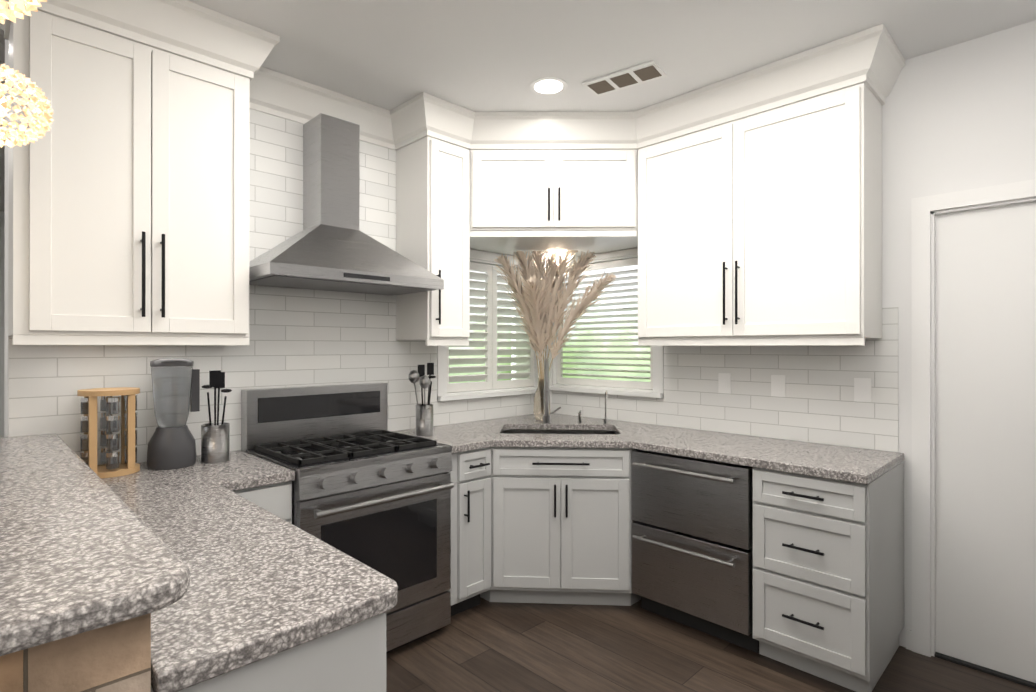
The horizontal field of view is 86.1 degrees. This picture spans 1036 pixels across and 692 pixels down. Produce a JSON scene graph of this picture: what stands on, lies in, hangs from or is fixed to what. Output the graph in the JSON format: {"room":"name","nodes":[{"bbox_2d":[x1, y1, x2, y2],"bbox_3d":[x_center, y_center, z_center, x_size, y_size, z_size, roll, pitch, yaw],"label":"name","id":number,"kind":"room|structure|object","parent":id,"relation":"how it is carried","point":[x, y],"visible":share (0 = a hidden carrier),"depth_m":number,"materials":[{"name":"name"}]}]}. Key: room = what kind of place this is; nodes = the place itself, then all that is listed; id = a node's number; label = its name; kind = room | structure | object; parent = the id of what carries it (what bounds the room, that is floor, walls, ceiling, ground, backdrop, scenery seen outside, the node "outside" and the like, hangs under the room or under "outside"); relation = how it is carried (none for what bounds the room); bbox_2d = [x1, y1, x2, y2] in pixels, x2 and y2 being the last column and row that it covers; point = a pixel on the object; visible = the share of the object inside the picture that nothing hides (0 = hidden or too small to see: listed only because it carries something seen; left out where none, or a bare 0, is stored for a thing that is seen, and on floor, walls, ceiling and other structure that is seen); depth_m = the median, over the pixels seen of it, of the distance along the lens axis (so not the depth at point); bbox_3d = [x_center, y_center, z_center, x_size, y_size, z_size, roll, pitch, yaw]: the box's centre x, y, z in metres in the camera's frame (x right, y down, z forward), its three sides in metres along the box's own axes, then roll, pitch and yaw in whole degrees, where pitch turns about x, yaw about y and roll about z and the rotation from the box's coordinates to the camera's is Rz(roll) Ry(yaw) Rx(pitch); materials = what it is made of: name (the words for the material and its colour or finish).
{"room":"kitchen","nodes":[
{"label":"kitchen","id":0,"kind":"room"},
{"bbox_2d":[0,211,4,437],"bbox_3d":[-5.591,0.039,5.156,7.200,2.760,0.100,0,0,-45],"label":"wall","id":1,"kind":"structure","parent":0,"point":[2,279],"depth_m":5.53,"materials":[{"name":"white paint"}]},
{"bbox_2d":[4,39,528,462],"bbox_3d":[-0.965,0.037,3.274,3.024,2.760,0.300,0,0,-45],"label":"wall","id":2,"kind":"structure","parent":0,"point":[6,390],"depth_m":2.20,"materials":[{"name":"white paint"}]},
{"bbox_2d":[8,11,249,344],"bbox_3d":[-1.525,-0.581,2.230,0.759,1.157,0.376,0,0,-45],"label":"upper cabinet","id":3,"kind":"object","parent":2,"relation":"attached to","point":[128,196],"visible":0.92,"depth_m":2.08,"materials":[{"name":"white wood"}]},
{"bbox_2d":[9,109,534,464],"bbox_3d":[-0.860,-0.416,3.163,3.012,1.836,0.008,0,0,-45],"label":"wall tile","id":4,"kind":"structure","parent":2,"relation":"attached to","point":[302,337],"depth_m":2.81,"materials":[{"name":"white tile"}]},
{"bbox_2d":[249,113,443,294],"bbox_3d":[-0.881,-0.725,2.787,0.896,0.860,0.493,0,0,-45],"label":"range hood","id":5,"kind":"object","parent":2,"relation":"attached to","point":[331,246],"visible":0.9,"depth_m":2.77,"materials":[{"name":"silver metal"}]},
{"bbox_2d":[396,136,469,345],"bbox_3d":[-0.485,-0.580,3.257,0.296,1.157,0.376,0,0,-45],"label":"upper cabinet","id":6,"kind":"object","parent":2,"relation":"attached to","point":[433,205],"visible":0.98,"depth_m":3.16,"materials":[{"name":"white wood"}]},
{"bbox_2d":[0,0,904,149],"bbox_3d":[-0.091,-1.252,2.323,3.112,0.183,2.284,0,0,-45],"label":"crown molding","id":7,"kind":"structure","parent":2,"relation":"attached to","point":[872,59],"depth_m":2.75,"materials":[{"name":"white wood"}]},
{"bbox_2d":[0,0,1035,211],"bbox_3d":[-2.586,-1.375,2.117,7.200,0.060,8.650,0,0,-45],"label":"ceiling","id":8,"kind":"structure","parent":0,"point":[487,55],"depth_m":2.43,"materials":[{"name":"white paint"}]},
{"bbox_2d":[0,0,46,23],"bbox_3d":[-0.753,-0.897,0.730,0.218,0.899,0.218,0,0,-45],"label":"pendant light","id":9,"kind":"object","parent":8,"relation":"hanging from","point":[20,9],"visible":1,"depth_m":0.78,"materials":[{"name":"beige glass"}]},
{"bbox_2d":[0,63,53,147],"bbox_3d":[-1.177,-0.901,1.238,0.218,0.889,0.218,0,0,-45],"label":"pendant light","id":10,"kind":"object","parent":8,"relation":"hanging from","point":[41,126],"visible":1,"depth_m":1.25,"materials":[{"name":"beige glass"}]},
{"bbox_2d":[530,77,567,94],"bbox_3d":[0.158,-1.341,2.868,0.196,0.006,0.196,0,0,-45],"label":"recessed light","id":11,"kind":"object","parent":8,"relation":"in","point":[548,86],"visible":1,"depth_m":2.86,"materials":[{"name":"white plastic"}]},
{"bbox_2d":[582,60,666,95],"bbox_3d":[0.532,-1.338,2.788,0.380,0.011,0.170,0,0,35],"label":"ceiling vent","id":12,"kind":"object","parent":8,"relation":"in","point":[629,77],"visible":0.98,"depth_m":2.77,"materials":[{"name":"white metal"}]},
{"bbox_2d":[386,597,1035,691],"bbox_3d":[-2.586,1.445,2.113,7.200,0.060,8.650,0,0,-45],"label":"floor","id":13,"kind":"structure","parent":0,"point":[484,645],"depth_m":2.49,"materials":[{"name":"brown wood"}]},
{"bbox_2d":[0,613,150,691],"bbox_3d":[-1.413,0.899,1.310,0.561,1.030,1.856,0,0,-45],"label":"tiled half wall","id":14,"kind":"structure","parent":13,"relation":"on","point":[115,657],"depth_m":0.80,"materials":[{"name":"beige tile"}]},
{"bbox_2d":[0,433,189,655],"bbox_3d":[-1.407,0.362,1.262,0.720,0.041,1.929,0,0,-45],"label":"bar","id":15,"kind":"object","parent":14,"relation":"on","point":[84,547],"visible":1,"depth_m":0.91,"materials":[{"name":"stone"}]},
{"bbox_2d":[233,481,291,523],"bbox_3d":[-1.226,0.978,2.353,0.290,0.876,0.637,0,0,-45],"label":"base cabinet","id":16,"kind":"object","parent":13,"relation":"on","point":[276,499],"depth_m":2.18,"materials":[{"name":"grey wood"}]},
{"bbox_2d":[151,612,385,691],"bbox_3d":[-0.851,0.977,1.442,0.414,0.876,1.224,0,0,-45],"label":"base cabinet","id":17,"kind":"object","parent":13,"relation":"on","point":[351,658],"depth_m":1.06,"materials":[{"name":"grey wood"}]},
{"bbox_2d":[101,450,397,691],"bbox_3d":[-0.944,0.520,1.759,0.725,0.038,1.866,0,0,-45],"label":"countertop","id":18,"kind":"structure","parent":17,"relation":"on","point":[264,583],"depth_m":1.20,"materials":[{"name":"stone"}]},
{"bbox_2d":[77,387,139,477],"bbox_3d":[-1.610,0.335,2.187,0.200,0.330,0.200,0,0,-45],"label":"spice rack","id":19,"kind":"object","parent":18,"relation":"on","point":[110,466],"visible":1,"depth_m":2.13,"materials":[{"name":"brown wood"}]},
{"bbox_2d":[147,358,199,469],"bbox_3d":[-1.443,0.277,2.324,0.190,0.447,0.177,0,0,-45],"label":"blender","id":20,"kind":"object","parent":18,"relation":"on","point":[176,399],"visible":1,"depth_m":2.27,"materials":[{"name":"grey"}]},
{"bbox_2d":[201,370,231,462],"bbox_3d":[-1.317,0.303,2.420,0.115,0.395,0.108,0,0,-45],"label":"utensil crock","id":21,"kind":"object","parent":18,"relation":"on","point":[215,442],"visible":1,"depth_m":2.38,"materials":[{"name":"silver metal"}]},
{"bbox_2d":[241,383,453,652],"bbox_3d":[-0.807,0.813,2.684,0.762,1.205,0.736,0,0,-45],"label":"range","id":22,"kind":"object","parent":13,"relation":"on","point":[369,489],"visible":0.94,"depth_m":2.60,"materials":[{"name":"silver metal"}]},
{"bbox_2d":[448,447,490,615],"bbox_3d":[-0.454,0.979,3.085,0.299,0.875,0.670,0,0,-45],"label":"base cabinet","id":23,"kind":"object","parent":13,"relation":"on","point":[470,532],"visible":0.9,"depth_m":2.89,"materials":[{"name":"grey wood"}]},
{"bbox_2d":[480,430,507,596],"bbox_3d":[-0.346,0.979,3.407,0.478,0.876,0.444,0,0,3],"label":"base cabinet","id":24,"kind":"object","parent":13,"relation":"on","point":[499,455],"depth_m":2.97,"materials":[{"name":"grey wood"}]},
{"bbox_2d":[392,413,903,484],"bbox_3d":[0.509,0.521,2.910,1.420,0.038,2.271,0,0,-45],"label":"countertop","id":25,"kind":"structure","parent":24,"relation":"on","point":[852,464],"depth_m":2.92,"materials":[{"name":"stone"}]},
{"bbox_2d":[408,363,435,435],"bbox_3d":[-0.528,0.299,3.134,0.181,0.405,0.112,0,0,-45],"label":"utensil crock","id":26,"kind":"object","parent":25,"relation":"on","point":[424,419],"visible":1,"depth_m":3.10,"materials":[{"name":"silver metal"}]},
{"bbox_2d":[543,358,560,422],"bbox_3d":[0.201,0.290,3.563,0.218,0.425,0.156,0,0,-45],"label":"faucet","id":27,"kind":"object","parent":25,"relation":"on","point":[546,417],"visible":1,"depth_m":3.46,"materials":[{"name":"silver metal"}]},
{"bbox_2d":[494,250,616,419],"bbox_3d":[0.239,-0.067,3.608,0.568,1.138,0.663,0,0,-45],"label":"vase","id":28,"kind":"object","parent":25,"relation":"on","point":[541,311],"visible":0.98,"depth_m":3.69,"materials":[{"name":"clear glass"}]},
{"bbox_2d":[578,410,581,422],"bbox_3d":[0.401,0.457,3.586,0.057,0.091,0.052,0,0,-45],"label":"soap dispenser","id":29,"kind":"object","parent":25,"relation":"on","point":[579,416],"visible":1,"depth_m":3.60,"materials":[{"name":"silver metal"}]},
{"bbox_2d":[603,391,607,423],"bbox_3d":[0.567,0.394,3.570,0.081,0.216,0.075,0,0,-45],"label":"filter faucet","id":30,"kind":"object","parent":25,"relation":"on","point":[605,420],"visible":1,"depth_m":3.60,"materials":[{"name":"silver metal"}]},
{"bbox_2d":[612,431,640,600],"bbox_3d":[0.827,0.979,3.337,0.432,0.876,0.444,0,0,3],"label":"base cabinet","id":31,"kind":"object","parent":13,"relation":"on","point":[622,520],"depth_m":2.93,"materials":[{"name":"grey wood"}]},
{"bbox_2d":[632,449,758,652],"bbox_3d":[1.016,0.979,2.906,0.681,0.874,0.625,0,0,-45],"label":"dishwasher","id":32,"kind":"object","parent":13,"relation":"on","point":[692,545],"visible":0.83,"depth_m":2.67,"materials":[{"name":"grey metal"}]},
{"bbox_2d":[753,461,903,691],"bbox_3d":[1.414,0.978,2.531,0.673,0.875,0.457,0,0,-45],"label":"base cabinet","id":33,"kind":"object","parent":13,"relation":"on","point":[828,579],"visible":0.94,"depth_m":2.32,"materials":[{"name":"grey wood"}]},
{"bbox_2d":[546,20,1035,646],"bbox_3d":[-0.068,0.038,4.603,0.120,2.760,8.650,0,0,-45],"label":"wall","id":34,"kind":"structure","parent":0,"point":[958,118],"depth_m":2.51,"materials":[{"name":"white paint"}]},
{"bbox_2d":[437,248,663,407],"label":"window","id":35,"kind":"structure","parent":34,"relation":"in","point":[657,391],"depth_m":3.75,"materials":[{"name":"white wood"}]},
{"bbox_2d":[447,262,533,391],"bbox_3d":[-0.189,-0.133,3.901,0.852,0.872,0.055,0,0,-45],"label":"window shutter","id":36,"kind":"object","parent":35,"relation":"attached to","point":[490,326],"visible":0.5,"depth_m":3.89,"materials":[{"name":"white wood"}]},
{"bbox_2d":[557,258,652,388],"bbox_3d":[0.603,-0.153,3.910,0.043,0.872,0.852,0,0,-45],"label":"window shutter","id":37,"kind":"object","parent":35,"relation":"attached to","point":[561,379],"visible":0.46,"depth_m":3.87,"materials":[{"name":"white wood"}]},
{"bbox_2d":[470,149,636,230],"bbox_3d":[0.211,-0.921,3.391,0.984,0.475,0.358,0,0,0],"label":"upper cabinet","id":38,"kind":"object","parent":34,"relation":"attached to","point":[553,190],"visible":0.98,"depth_m":3.26,"materials":[{"name":"white wood"}]},
{"bbox_2d":[470,230,637,260],"bbox_3d":[0.211,-0.659,3.491,1.008,0.042,1.006,0,0,-45],"label":"soffit ceiling","id":39,"kind":"structure","parent":38,"relation":"attached to","point":[512,242],"depth_m":3.42,"materials":[{"name":"white paint"}]},
{"bbox_2d":[551,307,897,451],"bbox_3d":[1.008,0.160,3.422,0.008,0.686,2.246,0,0,-45],"label":"wall tiles","id":40,"kind":"structure","parent":34,"relation":"attached to","point":[817,403],"depth_m":3.01,"materials":[{"name":"white tile"}]},
{"bbox_2d":[718,373,730,393],"bbox_3d":[1.198,0.216,3.219,0.008,0.116,0.072,0,0,-45],"label":"electrical outlet plate","id":41,"kind":"object","parent":40,"relation":"attached to","point":[724,382],"visible":1,"depth_m":3.21,"materials":[{"name":"white plastic"}]},
{"bbox_2d":[771,375,784,396],"bbox_3d":[1.409,0.216,3.005,0.008,0.116,0.072,0,0,-45],"label":"electrical outlet plate","id":42,"kind":"object","parent":40,"relation":"attached to","point":[777,385],"visible":1,"depth_m":3.00,"materials":[{"name":"white plastic"}]},
{"bbox_2d":[854,378,870,401],"bbox_3d":[1.690,0.216,2.721,0.008,0.116,0.072,0,0,-45],"label":"electrical outlet plate","id":43,"kind":"object","parent":40,"relation":"attached to","point":[862,389],"visible":1,"depth_m":2.72,"materials":[{"name":"white plastic"}]},
{"bbox_2d":[638,83,881,345],"bbox_3d":[1.206,-0.580,2.945,0.376,1.157,1.162,0,0,-45],"label":"upper cabinet","id":44,"kind":"object","parent":34,"relation":"attached to","point":[763,229],"visible":1,"depth_m":2.72,"materials":[{"name":"white wood"}]},
{"bbox_2d":[906,179,1035,688],"bbox_3d":[2.376,0.365,2.116,0.138,2.100,1.474,0,0,-45],"label":"door frame","id":45,"kind":"structure","parent":34,"relation":"attached to","point":[921,637],"depth_m":2.54,"materials":[{"name":"white wood"}]},
{"bbox_2d":[935,201,1035,682],"bbox_3d":[2.198,0.396,2.295,0.040,2.014,0.772,0,0,-45],"label":"door","id":46,"kind":"structure","parent":34,"relation":"in","point":[985,381],"depth_m":2.42,"materials":[{"name":"white wood"}]},
{"label":"outside","id":47,"kind":"structure","parent":0,"visible":0},
{"bbox_2d":[449,271,510,382],"bbox_3d":[-0.397,-0.082,4.111,1.480,1.600,0.010,0,0,-45],"label":"window","id":48,"kind":"structure","parent":47,"point":[461,365],"depth_m":4.21,"materials":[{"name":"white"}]},
{"bbox_2d":[563,265,649,381],"bbox_3d":[0.713,-0.102,4.019,0.010,1.600,1.480,0,0,-45],"label":"window","id":49,"kind":"structure","parent":47,"point":[609,337],"depth_m":4.06,"materials":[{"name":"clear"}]}
]}

